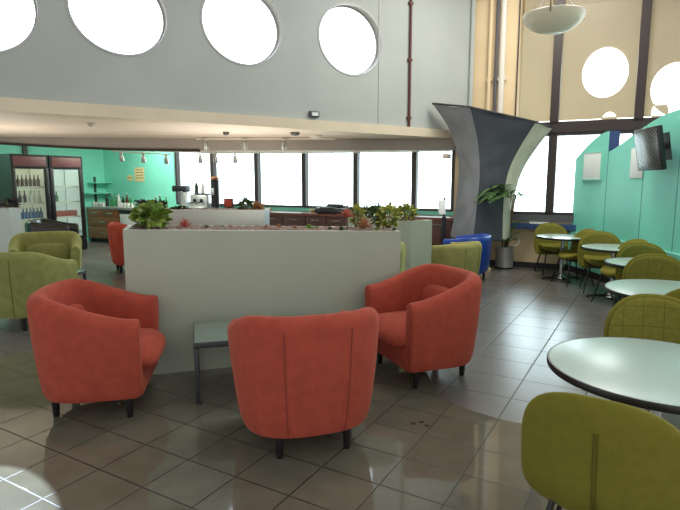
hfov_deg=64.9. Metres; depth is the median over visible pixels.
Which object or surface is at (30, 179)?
bottle
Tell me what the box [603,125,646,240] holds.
wall
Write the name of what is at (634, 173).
board
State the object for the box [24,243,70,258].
cushion
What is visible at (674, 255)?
trim
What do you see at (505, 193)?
potted palm
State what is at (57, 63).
wall
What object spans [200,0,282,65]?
window
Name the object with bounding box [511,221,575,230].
trim
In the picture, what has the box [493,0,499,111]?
pipe
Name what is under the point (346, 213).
bromeliad
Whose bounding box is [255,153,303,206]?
window
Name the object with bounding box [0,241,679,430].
floor
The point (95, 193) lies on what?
wall shelf
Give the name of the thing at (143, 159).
track spotlight
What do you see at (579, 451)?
cafe chair
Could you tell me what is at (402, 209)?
shrub
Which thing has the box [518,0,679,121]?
wall
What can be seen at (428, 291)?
cushion
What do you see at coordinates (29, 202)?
shelf
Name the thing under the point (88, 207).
countertop
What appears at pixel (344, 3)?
window
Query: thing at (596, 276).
baseboard
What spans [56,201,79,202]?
shelf
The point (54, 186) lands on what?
shelf
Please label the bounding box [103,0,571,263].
wall
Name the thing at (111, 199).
bottle
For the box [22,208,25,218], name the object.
bottle
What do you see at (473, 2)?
trim
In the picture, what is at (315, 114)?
wall sensor
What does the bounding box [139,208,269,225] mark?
planter
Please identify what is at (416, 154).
window
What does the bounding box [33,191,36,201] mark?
bottle
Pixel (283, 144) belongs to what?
track spotlight
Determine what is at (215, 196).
tower
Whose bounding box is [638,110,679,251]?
wall
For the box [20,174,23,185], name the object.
bottle
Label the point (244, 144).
track spotlight
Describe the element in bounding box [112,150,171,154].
track
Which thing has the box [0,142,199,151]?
trim
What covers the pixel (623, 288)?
round table
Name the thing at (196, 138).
track
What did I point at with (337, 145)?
ceiling
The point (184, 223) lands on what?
bromeliad
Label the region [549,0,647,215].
window
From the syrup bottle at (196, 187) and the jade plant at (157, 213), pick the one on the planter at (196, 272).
the jade plant at (157, 213)
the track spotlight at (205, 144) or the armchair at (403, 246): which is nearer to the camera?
the armchair at (403, 246)
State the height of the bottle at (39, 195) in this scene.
0.250 m
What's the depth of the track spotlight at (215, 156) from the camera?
11.01 m
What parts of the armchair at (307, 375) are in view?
leg, leg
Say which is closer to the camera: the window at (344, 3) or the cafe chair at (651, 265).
the cafe chair at (651, 265)
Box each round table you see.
[536,234,580,282]
[547,337,679,416]
[581,244,620,302]
[604,257,633,268]
[604,279,679,297]
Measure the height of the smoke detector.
0.050 m
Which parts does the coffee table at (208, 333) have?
leg, frame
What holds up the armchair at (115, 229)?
on the floor at (523, 314)
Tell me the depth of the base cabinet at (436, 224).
9.90 m
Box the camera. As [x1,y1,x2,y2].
[442,153,450,158]
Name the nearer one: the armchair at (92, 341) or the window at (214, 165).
the armchair at (92, 341)
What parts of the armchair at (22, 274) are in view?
leg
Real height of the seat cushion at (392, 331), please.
0.157 m
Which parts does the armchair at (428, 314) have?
leg, seat, leg, leg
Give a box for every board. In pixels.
[582,151,603,179]
[629,148,642,177]
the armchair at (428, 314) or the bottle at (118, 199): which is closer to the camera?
the armchair at (428, 314)
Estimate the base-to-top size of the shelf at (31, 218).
0.035 m
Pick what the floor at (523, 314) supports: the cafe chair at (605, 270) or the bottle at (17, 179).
the cafe chair at (605, 270)
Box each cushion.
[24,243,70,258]
[69,304,85,310]
[140,328,165,367]
[378,310,406,346]
[422,285,449,299]
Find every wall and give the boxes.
[0,0,471,129]
[0,145,105,241]
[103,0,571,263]
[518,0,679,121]
[572,131,619,231]
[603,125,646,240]
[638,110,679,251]
[672,166,679,253]
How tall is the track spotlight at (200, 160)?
0.193 m
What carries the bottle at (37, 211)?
on the cooler at (11, 165)
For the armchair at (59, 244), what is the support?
on the floor at (523, 314)
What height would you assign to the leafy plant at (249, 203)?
0.288 m
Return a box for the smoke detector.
[290,132,299,135]
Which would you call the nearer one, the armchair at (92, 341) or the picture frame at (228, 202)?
the armchair at (92, 341)
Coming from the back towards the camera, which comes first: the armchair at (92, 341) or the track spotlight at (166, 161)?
the track spotlight at (166, 161)
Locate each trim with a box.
[0,97,452,138]
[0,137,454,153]
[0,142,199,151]
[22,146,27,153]
[378,0,380,124]
[468,0,475,105]
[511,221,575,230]
[512,214,573,221]
[523,0,613,11]
[567,231,679,273]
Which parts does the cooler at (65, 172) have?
header panel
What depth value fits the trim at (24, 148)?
12.31 m
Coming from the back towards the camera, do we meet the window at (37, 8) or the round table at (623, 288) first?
the window at (37, 8)
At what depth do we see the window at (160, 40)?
6.70 m
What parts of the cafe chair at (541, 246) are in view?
leg, backrest, seat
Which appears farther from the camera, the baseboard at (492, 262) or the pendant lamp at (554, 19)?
the baseboard at (492, 262)
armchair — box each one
[0,252,77,330]
[8,231,81,278]
[24,219,78,233]
[26,279,165,417]
[107,222,127,272]
[227,307,378,458]
[365,263,481,388]
[400,241,405,272]
[431,241,481,274]
[443,233,491,278]
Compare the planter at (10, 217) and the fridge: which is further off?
the fridge
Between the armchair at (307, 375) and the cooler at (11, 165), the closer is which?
the armchair at (307, 375)
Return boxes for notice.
[127,175,132,180]
[134,167,144,181]
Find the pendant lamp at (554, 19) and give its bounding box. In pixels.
[522,0,586,34]
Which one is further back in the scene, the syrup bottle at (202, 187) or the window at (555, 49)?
the syrup bottle at (202, 187)
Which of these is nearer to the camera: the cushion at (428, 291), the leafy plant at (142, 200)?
the cushion at (428, 291)
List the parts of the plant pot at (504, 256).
pot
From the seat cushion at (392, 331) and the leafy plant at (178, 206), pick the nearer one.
the seat cushion at (392, 331)
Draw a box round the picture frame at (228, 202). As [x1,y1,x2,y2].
[224,198,233,207]
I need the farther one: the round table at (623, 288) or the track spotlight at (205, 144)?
the track spotlight at (205, 144)
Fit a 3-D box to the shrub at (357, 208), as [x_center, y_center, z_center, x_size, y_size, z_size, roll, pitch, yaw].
[0.154,-0.366,5.172,0.193,0.276,0.201,6,10,36]
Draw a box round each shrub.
[348,203,366,227]
[359,205,374,217]
[369,203,386,227]
[374,202,400,228]
[396,201,419,220]
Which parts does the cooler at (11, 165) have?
header panel, door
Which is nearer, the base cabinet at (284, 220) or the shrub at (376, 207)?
the shrub at (376, 207)
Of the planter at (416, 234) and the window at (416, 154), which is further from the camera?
the window at (416, 154)
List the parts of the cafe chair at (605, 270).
leg, seat, backrest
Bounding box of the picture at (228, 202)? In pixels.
[225,199,231,206]
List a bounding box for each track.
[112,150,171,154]
[196,138,334,139]
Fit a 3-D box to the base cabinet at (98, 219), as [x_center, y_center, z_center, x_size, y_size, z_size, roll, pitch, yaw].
[-5.956,-0.780,13.995,1.127,0.860,0.639,4,9,26]
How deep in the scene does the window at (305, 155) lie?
11.69 m
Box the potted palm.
[472,184,541,246]
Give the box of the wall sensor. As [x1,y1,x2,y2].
[309,111,318,117]
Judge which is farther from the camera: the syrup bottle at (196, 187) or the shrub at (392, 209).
the syrup bottle at (196, 187)
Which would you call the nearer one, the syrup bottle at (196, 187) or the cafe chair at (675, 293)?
the cafe chair at (675, 293)
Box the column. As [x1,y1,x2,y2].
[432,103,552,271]
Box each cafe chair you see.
[521,392,679,509]
[534,223,569,275]
[551,229,595,286]
[577,231,620,292]
[591,239,646,305]
[603,294,679,400]
[615,242,666,301]
[621,253,679,298]
[665,288,679,299]
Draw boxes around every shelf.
[17,186,43,187]
[19,202,44,203]
[21,218,46,220]
[54,186,78,187]
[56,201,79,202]
[57,215,80,217]
[84,177,111,201]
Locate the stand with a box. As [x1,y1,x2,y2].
[438,197,446,244]
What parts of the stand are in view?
post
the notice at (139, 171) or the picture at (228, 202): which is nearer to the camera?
the picture at (228, 202)
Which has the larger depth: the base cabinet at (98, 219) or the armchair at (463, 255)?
the base cabinet at (98, 219)
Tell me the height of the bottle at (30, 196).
0.250 m
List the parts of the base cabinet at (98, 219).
drawer, drawer, drawer, drawer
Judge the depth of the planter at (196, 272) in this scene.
4.55 m
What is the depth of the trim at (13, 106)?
7.11 m
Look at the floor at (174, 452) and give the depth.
3.13 m
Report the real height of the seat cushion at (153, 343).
0.157 m
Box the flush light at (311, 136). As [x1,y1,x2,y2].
[310,135,321,138]
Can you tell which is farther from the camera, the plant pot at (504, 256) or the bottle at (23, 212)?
the bottle at (23, 212)
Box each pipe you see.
[406,0,413,126]
[486,0,493,109]
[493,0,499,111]
[497,0,507,112]
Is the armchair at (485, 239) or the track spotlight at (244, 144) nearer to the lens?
the armchair at (485, 239)
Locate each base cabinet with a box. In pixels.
[87,209,119,241]
[270,215,305,225]
[306,216,345,225]
[432,220,453,244]
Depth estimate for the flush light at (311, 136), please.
9.04 m
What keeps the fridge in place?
on the floor at (523, 314)
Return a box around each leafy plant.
[0,197,20,207]
[133,198,155,206]
[155,200,167,208]
[171,204,188,209]
[237,196,254,208]
[250,200,264,209]
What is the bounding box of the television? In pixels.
[634,125,671,170]
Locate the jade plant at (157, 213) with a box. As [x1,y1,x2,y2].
[128,199,172,228]
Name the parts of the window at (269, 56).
frame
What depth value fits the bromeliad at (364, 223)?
4.89 m
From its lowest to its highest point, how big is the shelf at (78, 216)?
0.035 m
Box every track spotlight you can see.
[119,152,124,161]
[141,153,145,162]
[164,155,168,163]
[198,154,202,162]
[203,139,208,149]
[214,154,217,162]
[233,154,237,162]
[242,139,247,149]
[281,139,285,149]
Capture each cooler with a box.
[0,154,51,229]
[47,155,87,248]
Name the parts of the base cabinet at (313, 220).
door, door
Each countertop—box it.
[86,206,170,209]
[269,210,453,220]
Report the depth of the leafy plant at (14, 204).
10.73 m
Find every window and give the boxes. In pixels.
[0,0,39,52]
[66,0,168,55]
[174,152,211,203]
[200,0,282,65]
[211,154,255,205]
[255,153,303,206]
[303,153,354,208]
[318,2,382,75]
[355,152,413,209]
[413,147,455,210]
[513,0,559,214]
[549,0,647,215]
[638,0,658,129]
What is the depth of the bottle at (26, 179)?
11.29 m
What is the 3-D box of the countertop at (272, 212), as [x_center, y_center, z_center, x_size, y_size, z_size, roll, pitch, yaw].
[-0.448,-0.867,11.300,5.916,0.050,0.649,4,9,26]
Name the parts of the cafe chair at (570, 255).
leg, seat, leg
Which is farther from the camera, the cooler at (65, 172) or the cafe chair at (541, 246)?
the cooler at (65, 172)
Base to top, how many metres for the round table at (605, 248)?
0.702 m
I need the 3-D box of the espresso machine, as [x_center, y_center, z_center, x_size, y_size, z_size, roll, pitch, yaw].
[-3.311,-1.269,12.630,0.500,0.375,0.512,4,9,26]
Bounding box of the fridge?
[119,210,136,224]
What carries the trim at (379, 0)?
attached to the wall at (57, 63)
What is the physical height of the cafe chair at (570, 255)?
0.858 m
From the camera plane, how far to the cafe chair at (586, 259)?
7.84 m
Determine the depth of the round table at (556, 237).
8.63 m
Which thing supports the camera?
attached to the ceiling at (337, 145)
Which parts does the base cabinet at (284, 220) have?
door, door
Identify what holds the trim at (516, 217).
attached to the wall at (523, 252)
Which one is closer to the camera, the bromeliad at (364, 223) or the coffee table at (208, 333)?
the coffee table at (208, 333)
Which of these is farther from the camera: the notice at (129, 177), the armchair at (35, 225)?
the notice at (129, 177)
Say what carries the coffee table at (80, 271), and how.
on the floor at (523, 314)
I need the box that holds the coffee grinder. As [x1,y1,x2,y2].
[172,186,190,207]
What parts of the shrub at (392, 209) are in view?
stem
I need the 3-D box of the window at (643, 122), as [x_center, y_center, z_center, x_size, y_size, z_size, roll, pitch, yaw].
[5.669,-3.530,8.328,1.613,5.920,0.200,4,9,26]
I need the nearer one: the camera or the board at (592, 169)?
the board at (592, 169)
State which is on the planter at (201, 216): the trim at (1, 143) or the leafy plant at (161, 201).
the leafy plant at (161, 201)
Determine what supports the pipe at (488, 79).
attached to the wall at (523, 252)
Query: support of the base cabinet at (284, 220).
on the floor at (523, 314)
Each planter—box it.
[0,207,21,251]
[123,224,400,374]
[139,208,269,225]
[348,217,431,270]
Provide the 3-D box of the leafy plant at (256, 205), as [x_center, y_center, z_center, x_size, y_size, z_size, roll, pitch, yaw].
[-1.550,-0.927,10.124,0.263,0.215,0.284,-4,9,-28]
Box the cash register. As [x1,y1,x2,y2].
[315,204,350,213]
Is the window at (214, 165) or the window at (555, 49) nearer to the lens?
the window at (555, 49)
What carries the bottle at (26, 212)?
on the cooler at (11, 165)
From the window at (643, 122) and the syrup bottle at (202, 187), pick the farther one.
the syrup bottle at (202, 187)
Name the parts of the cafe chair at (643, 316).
backrest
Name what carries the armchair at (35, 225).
on the floor at (523, 314)
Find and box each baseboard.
[490,260,564,269]
[565,264,609,282]
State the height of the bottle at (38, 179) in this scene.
0.270 m
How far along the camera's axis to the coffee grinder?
12.77 m
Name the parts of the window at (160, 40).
frame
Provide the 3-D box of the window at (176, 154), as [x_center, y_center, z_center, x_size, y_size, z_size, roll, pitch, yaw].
[-3.546,-1.962,13.093,1.142,1.450,0.140,4,9,26]
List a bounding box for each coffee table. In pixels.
[78,269,86,279]
[193,313,324,404]
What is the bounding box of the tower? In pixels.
[210,176,219,207]
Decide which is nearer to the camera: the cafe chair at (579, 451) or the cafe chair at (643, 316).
the cafe chair at (579, 451)
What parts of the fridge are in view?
control panel, door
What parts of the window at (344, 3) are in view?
frame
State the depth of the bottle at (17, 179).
11.14 m
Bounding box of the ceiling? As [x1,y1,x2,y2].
[0,114,421,138]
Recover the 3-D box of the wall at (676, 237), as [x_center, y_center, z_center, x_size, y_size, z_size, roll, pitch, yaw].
[4.190,-0.486,6.137,0.189,2.459,1.063,1,8,9]
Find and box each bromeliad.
[177,218,194,226]
[339,208,354,228]
[353,217,372,228]
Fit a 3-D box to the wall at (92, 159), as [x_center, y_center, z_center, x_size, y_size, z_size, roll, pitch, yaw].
[-8.392,-1.314,10.457,0.200,2.900,9.000,4,9,26]
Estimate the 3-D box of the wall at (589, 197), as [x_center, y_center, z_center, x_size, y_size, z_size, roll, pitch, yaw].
[4.246,-0.833,8.970,0.184,2.360,0.940,-1,8,-7]
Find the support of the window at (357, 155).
in the wall at (523, 252)
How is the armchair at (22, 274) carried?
on the floor at (523, 314)
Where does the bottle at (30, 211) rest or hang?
on the cooler at (11, 165)
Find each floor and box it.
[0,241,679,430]
[0,351,566,509]
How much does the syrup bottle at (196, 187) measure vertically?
0.240 m
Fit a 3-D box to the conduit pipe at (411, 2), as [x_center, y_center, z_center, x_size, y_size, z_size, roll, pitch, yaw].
[1.176,-4.418,8.837,0.080,4.504,0.057,-5,10,-34]
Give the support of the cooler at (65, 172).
on the floor at (523, 314)
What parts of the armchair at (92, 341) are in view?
leg, leg, seat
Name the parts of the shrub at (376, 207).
stem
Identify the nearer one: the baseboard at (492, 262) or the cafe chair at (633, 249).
the cafe chair at (633, 249)
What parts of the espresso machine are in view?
cup rail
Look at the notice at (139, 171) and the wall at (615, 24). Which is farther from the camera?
the notice at (139, 171)
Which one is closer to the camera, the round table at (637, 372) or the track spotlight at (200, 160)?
the round table at (637, 372)
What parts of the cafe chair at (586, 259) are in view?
leg, leg, seat, backrest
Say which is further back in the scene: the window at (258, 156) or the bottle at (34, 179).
the window at (258, 156)
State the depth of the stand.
9.31 m
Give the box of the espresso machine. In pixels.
[188,193,211,207]
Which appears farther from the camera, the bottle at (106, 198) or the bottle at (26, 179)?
the bottle at (106, 198)
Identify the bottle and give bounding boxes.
[16,174,19,185]
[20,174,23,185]
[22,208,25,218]
[23,191,26,202]
[24,174,27,185]
[25,208,28,218]
[28,174,31,185]
[28,191,32,201]
[29,207,32,218]
[32,174,35,185]
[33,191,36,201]
[36,174,39,185]
[36,207,39,217]
[38,191,41,201]
[105,193,108,205]
[110,195,113,205]
[117,194,120,206]
[194,183,198,192]
[200,183,204,192]
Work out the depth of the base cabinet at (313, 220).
10.91 m
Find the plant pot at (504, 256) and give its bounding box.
[495,234,519,268]
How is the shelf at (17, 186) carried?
attached to the cooler at (11, 165)
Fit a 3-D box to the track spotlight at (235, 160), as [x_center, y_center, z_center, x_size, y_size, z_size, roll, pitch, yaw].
[-2.165,-1.992,11.052,0.100,0.193,0.130,-1,8,-6]
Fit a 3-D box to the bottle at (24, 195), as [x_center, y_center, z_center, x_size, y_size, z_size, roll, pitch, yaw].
[-6.663,-1.225,11.307,0.068,0.270,0.068,0,8,0]
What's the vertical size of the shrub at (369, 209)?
0.239 m
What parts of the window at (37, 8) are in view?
frame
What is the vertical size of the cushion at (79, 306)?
0.270 m
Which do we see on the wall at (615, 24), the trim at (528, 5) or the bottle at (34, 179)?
the trim at (528, 5)
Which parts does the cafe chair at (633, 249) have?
backrest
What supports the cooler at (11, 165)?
on the floor at (523, 314)
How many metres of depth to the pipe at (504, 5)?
9.52 m
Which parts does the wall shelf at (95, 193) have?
shelf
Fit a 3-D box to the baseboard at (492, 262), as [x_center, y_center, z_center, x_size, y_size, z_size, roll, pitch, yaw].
[3.386,0.175,9.915,2.644,0.100,0.020,4,9,26]
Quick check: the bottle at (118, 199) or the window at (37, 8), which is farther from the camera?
the bottle at (118, 199)
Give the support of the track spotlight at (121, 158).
attached to the track at (112, 150)
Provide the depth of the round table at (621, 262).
5.96 m

